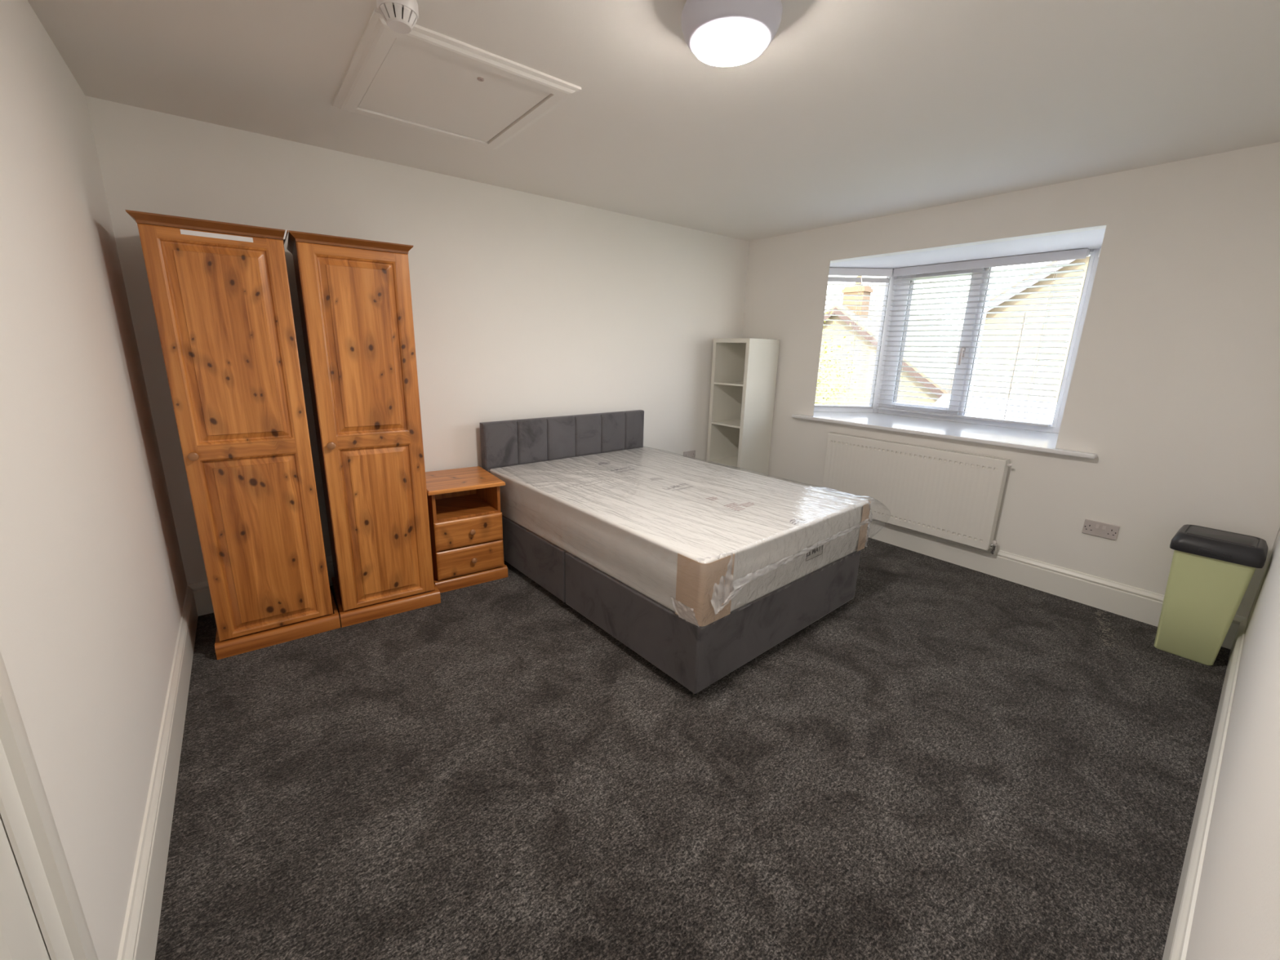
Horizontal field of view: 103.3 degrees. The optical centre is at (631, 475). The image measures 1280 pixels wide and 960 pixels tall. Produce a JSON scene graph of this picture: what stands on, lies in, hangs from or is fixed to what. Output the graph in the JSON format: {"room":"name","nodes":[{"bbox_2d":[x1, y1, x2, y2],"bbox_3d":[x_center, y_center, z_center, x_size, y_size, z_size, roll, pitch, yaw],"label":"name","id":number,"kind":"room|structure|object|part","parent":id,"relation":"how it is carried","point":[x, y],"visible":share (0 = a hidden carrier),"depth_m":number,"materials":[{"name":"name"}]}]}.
{"room":"bedroom","nodes":[
{"label":"bedroom","id":0,"kind":"room"},
{"bbox_2d":[0,0,186,959],"bbox_3d":[-1.291,-0.056,1.043,0.120,2.367,3.366,-9,18,-37],"label":"wall","id":1,"kind":"structure","parent":0,"point":[93,583],"depth_m":1.25,"materials":[{"name":"paint"}]},
{"bbox_2d":[0,818,49,959],"bbox_3d":[-0.660,0.305,0.376,0.087,2.006,0.748,-9,18,-37],"label":"door","id":2,"kind":"structure","parent":1,"relation":"in","point":[20,937],"depth_m":0.72,"materials":[{"name":"white paint"}]},
{"bbox_2d":[0,650,98,959],"bbox_3d":[-0.702,0.262,0.334,0.124,2.120,1.000,-9,18,-37],"label":"trim","id":3,"kind":"structure","parent":1,"relation":"attached to","point":[26,817],"depth_m":0.78,"materials":[{"name":"white paint"}]},
{"bbox_2d":[116,586,198,959],"bbox_3d":[-1.633,0.872,1.808,0.018,0.180,2.120,-9,18,-36],"label":"baseboard","id":4,"kind":"structure","parent":1,"relation":"attached to","point":[139,939],"depth_m":1.42,"materials":[{"name":"white paint"}]},
{"bbox_2d":[85,95,748,584],"bbox_3d":[-0.665,-0.695,3.647,4.383,2.367,0.120,-9,18,-37],"label":"wall","id":5,"kind":"structure","parent":0,"point":[526,305],"depth_m":3.22,"materials":[{"name":"paint"}]},
{"bbox_2d":[186,555,336,616],"bbox_3d":[-0.647,0.380,3.860,4.143,0.180,0.018,-9,18,-37],"label":"baseboard","id":6,"kind":"structure","parent":5,"relation":"attached to","point":[201,590],"depth_m":2.65,"materials":[{"name":"white paint"}]},
{"bbox_2d":[683,450,695,458],"bbox_3d":[0.531,-0.179,4.649,0.150,0.086,0.016,-9,18,-37],"label":"double socket","id":7,"kind":"object","parent":5,"relation":"attached to","point":[691,454],"visible":0.7,"depth_m":4.65,"materials":[{"name":"grey plastic"}]},
{"bbox_2d":[27,0,1279,241],"bbox_3d":[0.506,-1.618,2.054,4.583,0.250,3.966,-9,18,-37],"label":"ceiling","id":8,"kind":"structure","parent":0,"point":[854,110],"depth_m":1.92,"materials":[{"name":"paint"}]},
{"bbox_2d":[376,0,418,33],"bbox_3d":[-0.674,-1.333,1.463,0.110,0.067,0.110,-9,18,-37],"label":"smoke detector","id":9,"kind":"object","parent":8,"relation":"attached to","point":[401,16],"visible":1,"depth_m":1.44,"materials":[{"name":"white plastic"}]},
{"bbox_2d":[332,8,581,149],"bbox_3d":[-0.718,-1.504,2.014,0.717,0.036,0.796,-9,18,-37],"label":"hatch","id":10,"kind":"object","parent":8,"relation":"attached to","point":[424,79],"visible":0.98,"depth_m":1.92,"materials":[{"name":"paint"}]},
{"bbox_3d":[-0.718,-1.504,2.014,0.557,0.022,0.638,-9,18,-37],"label":"hatch panel","id":11,"kind":"part","parent":10,"relation":"part of","materials":[{"name":"paint"}]},
{"bbox_2d":[680,0,782,66],"bbox_3d":[0.281,-1.279,1.443,0.282,0.120,0.282,-9,18,-37],"label":"ceiling light","id":12,"kind":"object","parent":8,"relation":"attached to","point":[719,33],"visible":1,"depth_m":1.39,"materials":[{"name":"white glass"}]},
{"bbox_2d":[693,21,766,66],"bbox_3d":[0.280,-1.233,1.455,0.204,0.025,0.204,-9,18,-37],"label":"diffuser","id":13,"kind":"object","parent":12,"relation":"attached to","point":[716,43],"depth_m":1.42,"materials":[{"name":"white plastic"}]},
{"bbox_2d":[155,537,1231,959],"bbox_3d":[0.371,0.870,2.615,4.383,0.120,3.606,-9,18,-37],"label":"floor","id":14,"kind":"structure","parent":0,"point":[951,761],"depth_m":1.68,"materials":[{"name":"carpet"}]},
{"bbox_2d":[125,209,340,659],"bbox_3d":[-1.806,-0.146,2.402,0.496,1.858,0.533,-9,17,-35],"label":"wardrobe","id":15,"kind":"object","parent":14,"relation":"on","point":[220,294],"visible":1,"depth_m":2.19,"materials":[{"name":"brown wood"}]},
{"bbox_3d":[-1.814,-0.078,2.096,0.036,0.036,0.036,-9,17,-35],"label":"knob","id":16,"kind":"part","parent":15,"relation":"part of","materials":[{"name":"brown wood"}]},
{"bbox_3d":[-1.790,-1.031,2.186,0.494,0.036,0.518,-9,17,-35],"label":"cornice","id":17,"kind":"part","parent":15,"relation":"part of","materials":[{"name":"brown wood"}]},
{"bbox_2d":[286,230,440,627],"bbox_3d":[-1.394,-0.207,2.682,0.492,1.858,0.533,-8,17,-33],"label":"wardrobe","id":18,"kind":"object","parent":14,"relation":"on","point":[354,295],"visible":1,"depth_m":2.47,"materials":[{"name":"brown wood"}]},
{"bbox_3d":[-1.411,-0.140,2.378,0.036,0.036,0.036,-8,17,-33],"label":"knob","id":19,"kind":"part","parent":18,"relation":"part of","materials":[{"name":"brown wood"}]},
{"bbox_3d":[-1.379,-1.092,2.466,0.490,0.036,0.518,-8,17,-33],"label":"cornice","id":20,"kind":"part","parent":18,"relation":"part of","materials":[{"name":"brown wood"}]},
{"bbox_2d":[425,466,507,593],"bbox_3d":[-1.067,0.319,3.150,0.440,0.625,0.477,-8,17,-33],"label":"nightstand","id":21,"kind":"object","parent":14,"relation":"on","point":[465,515],"visible":0.97,"depth_m":3.02,"materials":[{"name":"brown wood"}]},
{"bbox_3d":[-0.954,0.332,2.985,0.396,0.170,0.018,-8,17,-33],"label":"drawer","id":22,"kind":"part","parent":21,"relation":"part of","materials":[{"name":"brown wood"}]},
{"bbox_3d":[-0.958,0.505,3.028,0.396,0.171,0.018,-8,17,-33],"label":"drawer","id":23,"kind":"part","parent":21,"relation":"part of","materials":[{"name":"brown wood"}]},
{"bbox_3d":[-0.933,0.333,2.969,0.033,0.033,0.032,-8,17,-33],"label":"knob","id":24,"kind":"part","parent":21,"relation":"part of","materials":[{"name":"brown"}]},
{"bbox_3d":[-0.937,0.506,3.012,0.033,0.033,0.032,-8,17,-33],"label":"knob","id":25,"kind":"part","parent":21,"relation":"part of","materials":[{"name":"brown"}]},
{"bbox_2d":[479,409,860,696],"bbox_3d":[0.164,0.199,3.137,1.398,0.918,1.964,-10,18,-39],"label":"bed","id":26,"kind":"object","parent":14,"relation":"on","point":[696,657],"visible":0.48,"depth_m":2.58,"materials":[{"name":"grey fabric"}]},
{"bbox_3d":[-0.447,-0.136,3.801,1.398,0.618,0.063,-10,18,-39],"label":"headboard","id":27,"kind":"part","parent":26,"relation":"part of","materials":[{"name":"grey fabric"}]},
{"bbox_2d":[487,445,890,626],"bbox_3d":[0.247,0.167,3.132,1.571,0.308,1.975,-10,18,-39],"label":"mattress","id":28,"kind":"object","parent":26,"relation":"on","point":[703,540],"visible":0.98,"depth_m":2.55,"materials":[{"name":"beige"}]},
{"bbox_2d":[706,337,779,476],"bbox_3d":[0.994,-0.466,4.636,0.404,1.516,0.411,-9,18,-37],"label":"shelf unit","id":29,"kind":"object","parent":14,"relation":"on","point":[753,427],"visible":0.69,"depth_m":4.54,"materials":[{"name":"white wood"}]},
{"bbox_3d":[0.984,-0.123,4.721,0.394,0.016,0.339,-9,18,-37],"label":"shelf","id":30,"kind":"part","parent":29,"relation":"part of","materials":[{"name":"white wood"}]},
{"bbox_3d":[0.877,-0.485,4.784,0.400,1.476,0.036,-9,18,-37],"label":"panel","id":31,"kind":"part","parent":29,"relation":"part of","materials":[{"name":"white wood"}]},
{"bbox_3d":[0.992,-0.472,4.634,0.394,0.016,0.339,-9,18,-37],"label":"shelf","id":32,"kind":"part","parent":29,"relation":"part of","materials":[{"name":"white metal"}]},
{"bbox_3d":[1.000,-0.821,4.546,0.394,0.016,0.339,-9,18,-37],"label":"shelf","id":33,"kind":"part","parent":29,"relation":"part of","materials":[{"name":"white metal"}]},
{"bbox_3d":[1.008,-1.180,4.456,0.400,0.036,0.411,-9,18,-37],"label":"panel","id":34,"kind":"part","parent":29,"relation":"part of","materials":[{"name":"white metal"}]},
{"bbox_3d":[1.106,-0.408,4.497,0.400,1.476,0.036,-9,18,-37],"label":"panel","id":35,"kind":"part","parent":29,"relation":"part of","materials":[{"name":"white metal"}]},
{"bbox_2d":[1095,610,1119,649],"bbox_3d":[2.550,0.825,2.732,0.089,0.005,0.528,12,17,36],"label":"carpet fluff","id":36,"kind":"object","parent":14,"relation":"on","point":[1099,611],"visible":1,"depth_m":2.73,"materials":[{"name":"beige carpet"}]},
{"bbox_2d":[1153,524,1267,666],"bbox_3d":[2.777,0.583,2.465,0.289,0.616,0.291,-9,18,-37],"label":"bin","id":37,"kind":"object","parent":14,"relation":"on","point":[1211,571],"visible":1,"depth_m":2.39,"materials":[{"name":"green plastic"}]},
{"bbox_3d":[2.784,0.325,2.401,0.286,0.082,0.291,-9,18,-37],"label":"lid","id":38,"kind":"part","parent":37,"relation":"part of","materials":[{"name":"grey plastic"}]},
{"bbox_2d":[829,228,1106,269],"bbox_3d":[2.468,-1.660,3.635,0.820,0.160,2.670,-9,18,-37],"label":"ceiling","id":39,"kind":"structure","parent":0,"point":[1090,239],"depth_m":3.48,"materials":[{"name":"white paint"}]},
{"bbox_2d":[736,142,1279,617],"bbox_3d":[2.095,-0.617,3.588,0.100,2.367,3.366,-9,18,-37],"label":"wall","id":40,"kind":"structure","parent":0,"point":[1174,389],"depth_m":2.72,"materials":[{"name":"paint"}]},
{"bbox_2d":[821,431,1012,554],"bbox_3d":[1.997,0.085,3.706,0.100,0.628,1.256,-9,18,-37],"label":"radiator","id":41,"kind":"object","parent":40,"relation":"attached to","point":[953,495],"visible":0.83,"depth_m":3.56,"materials":[{"name":"white metal"}]},
{"bbox_2d":[828,431,1009,460],"bbox_3d":[1.984,-0.216,3.637,0.072,0.012,1.217,-9,18,-37],"label":"grille","id":42,"kind":"object","parent":41,"relation":"attached to","point":[966,455],"depth_m":3.58,"materials":[{"name":"white metal"}]},
{"bbox_3d":[1.999,0.068,3.726,0.012,0.594,1.197,-9,18,-37],"label":"panel","id":43,"kind":"part","parent":41,"relation":"part of","materials":[{"name":"white metal"}]},
{"bbox_3d":[2.348,0.191,3.242,0.072,0.593,0.003,-9,18,-37],"label":"panel","id":44,"kind":"part","parent":41,"relation":"part of","materials":[{"name":"white metal"}]},
{"bbox_2d":[866,519,1247,649],"bbox_3d":[2.024,0.451,3.820,0.018,0.180,3.363,-9,18,-37],"label":"baseboard","id":45,"kind":"structure","parent":40,"relation":"attached to","point":[1135,603],"depth_m":3.14,"materials":[{"name":"white paint"}]},
{"bbox_2d":[1081,519,1119,540],"bbox_3d":[2.689,0.312,2.906,0.016,0.086,0.150,-9,18,-37],"label":"double socket","id":46,"kind":"object","parent":40,"relation":"attached to","point":[1107,531],"visible":1,"depth_m":2.90,"materials":[{"name":"grey plastic"}]},
{"bbox_2d":[1185,528,1279,959],"bbox_3d":[1.470,0.026,0.967,4.384,2.367,0.120,-10,18,-37],"label":"wall","id":47,"kind":"structure","parent":0,"point":[1237,914],"depth_m":1.00,"materials":[{"name":"paint"}]},
{"bbox_2d":[1162,618,1247,959],"bbox_3d":[1.413,1.071,1.290,4.123,0.180,0.018,-10,18,-37],"label":"baseboard","id":48,"kind":"structure","parent":47,"relation":"attached to","point":[1180,925],"depth_m":1.44,"materials":[{"name":"white paint"}]},
{"bbox_3d":[2.411,-0.213,3.979,0.760,0.308,2.570,-9,18,-37],"label":"wall","id":49,"kind":"structure","parent":0,"visible":0},
{"bbox_2d":[813,269,897,413],"bbox_3d":[1.821,-1.176,4.490,0.900,1.223,0.085,1,14,1],"label":"window","id":50,"kind":"structure","parent":49,"relation":"in","point":[877,380],"depth_m":4.49,"materials":[{"name":"white plastic"}]},
{"bbox_2d":[814,267,893,408],"bbox_3d":[1.788,-1.185,4.441,0.804,1.176,0.064,1,14,1],"label":"blind","id":51,"kind":"object","parent":50,"relation":"attached to","point":[833,271],"visible":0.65,"depth_m":4.38,"materials":[{"name":"grey plastic"}]},
{"bbox_3d":[1.775,-0.625,4.586,0.796,0.018,0.052,1,14,1],"label":"rail","id":52,"kind":"part","parent":51,"relation":"part of","materials":[{"name":"grey plastic"}]},
{"bbox_3d":[1.768,-1.175,4.448,0.362,1.116,0.055,1,14,1],"label":"ladder cord","id":53,"kind":"part","parent":51,"relation":"part of","materials":[{"name":"grey plastic"}]},
{"bbox_2d":[791,411,1097,458],"bbox_3d":[2.334,-0.366,3.877,0.883,0.027,2.464,-9,18,-37],"label":"windowsill","id":54,"kind":"structure","parent":49,"relation":"on","point":[1030,440],"depth_m":3.67,"materials":[{"name":"white paint"}]},
{"bbox_2d":[877,248,1099,433],"bbox_3d":[2.656,-1.024,3.957,0.135,1.223,1.350,-9,18,-37],"label":"window","id":55,"kind":"structure","parent":49,"relation":"in","point":[1055,427],"depth_m":3.98,"materials":[{"name":"white plastic"}]},
{"bbox_3d":[2.483,-1.093,4.200,0.070,1.160,0.603,-9,18,-37],"label":"sash","id":56,"kind":"part","parent":55,"relation":"part of","materials":[{"name":"white plastic"}]},
{"bbox_3d":[2.596,-0.936,3.985,0.050,0.135,0.026,-9,18,-37],"label":"handle","id":57,"kind":"part","parent":55,"relation":"part of","materials":[{"name":"grey plastic"}]},
{"bbox_2d":[875,248,1089,426],"bbox_3d":[2.595,-1.039,3.933,0.071,1.176,1.254,-9,18,-37],"label":"blind","id":58,"kind":"object","parent":55,"relation":"attached to","point":[1076,254],"visible":1,"depth_m":3.81,"materials":[{"name":"grey plastic"}]},
{"bbox_3d":[2.588,-0.479,4.079,0.052,0.018,1.246,-9,18,-37],"label":"rail","id":59,"kind":"part","parent":58,"relation":"part of","materials":[{"name":"grey plastic"}]},
{"bbox_3d":[2.604,-1.028,3.937,0.055,1.116,0.942,-9,18,-37],"label":"ladder cord","id":60,"kind":"part","parent":58,"relation":"part of","materials":[{"name":"grey plastic"}]},
{"bbox_3d":[2.785,-0.784,3.683,0.006,0.756,0.006,-9,18,-37],"label":"pull cord","id":61,"kind":"part","parent":58,"relation":"part of","materials":[{"name":"white fabric"}]},
{"bbox_3d":[2.867,-0.971,3.717,0.070,1.165,0.615,-9,18,-37],"label":"sash","id":62,"kind":"part","parent":55,"relation":"part of","materials":[{"name":"white plastic"}]},
{"label":"outside","id":63,"kind":"structure","parent":0,"visible":0},
{"bbox_3d":[19.087,-3.073,31.726,58.800,0.300,100.000,-9,18,-37],"label":"ground","id":64,"kind":"structure","parent":63,"visible":0},
{"bbox_2d":[814,308,902,404],"bbox_3d":[3.383,-1.086,11.242,4.335,5.110,4.633,-9,18,-37],"label":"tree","id":65,"kind":"object","parent":64,"relation":"on","point":[824,342],"visible":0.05,"depth_m":10.47,"materials":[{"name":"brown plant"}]},
{"bbox_2d":[814,275,961,405],"bbox_3d":[10.478,-4.217,20.902,8.540,6.800,8.700,-9,18,-37],"label":"house","id":66,"kind":"structure","parent":64,"relation":"on","point":[865,290],"depth_m":17.79,"materials":[{"name":"brick"}]},
{"bbox_2d":[855,275,862,284],"bbox_3d":[8.023,-6.849,17.913,0.214,0.350,0.220,-9,18,-37],"label":"chimney pot","id":67,"kind":"object","parent":66,"relation":"on","point":[860,277],"depth_m":17.83,"materials":[{"name":"grey brick"}]},
{"bbox_2d":[932,393,1057,423],"bbox_3d":[9.220,-0.354,12.970,1.400,3.110,3.300,-9,18,-37],"label":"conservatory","id":68,"kind":"object","parent":64,"relation":"on","point":[1053,406],"visible":0.03,"depth_m":12.70,"materials":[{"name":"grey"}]},
{"bbox_2d":[971,256,1089,402],"bbox_3d":[15.064,-2.866,13.422,9.540,8.020,8.100,-9,18,-37],"label":"house","id":69,"kind":"structure","parent":64,"relation":"on","point":[1086,260],"depth_m":12.59,"materials":[{"name":"brick"}]}
]}

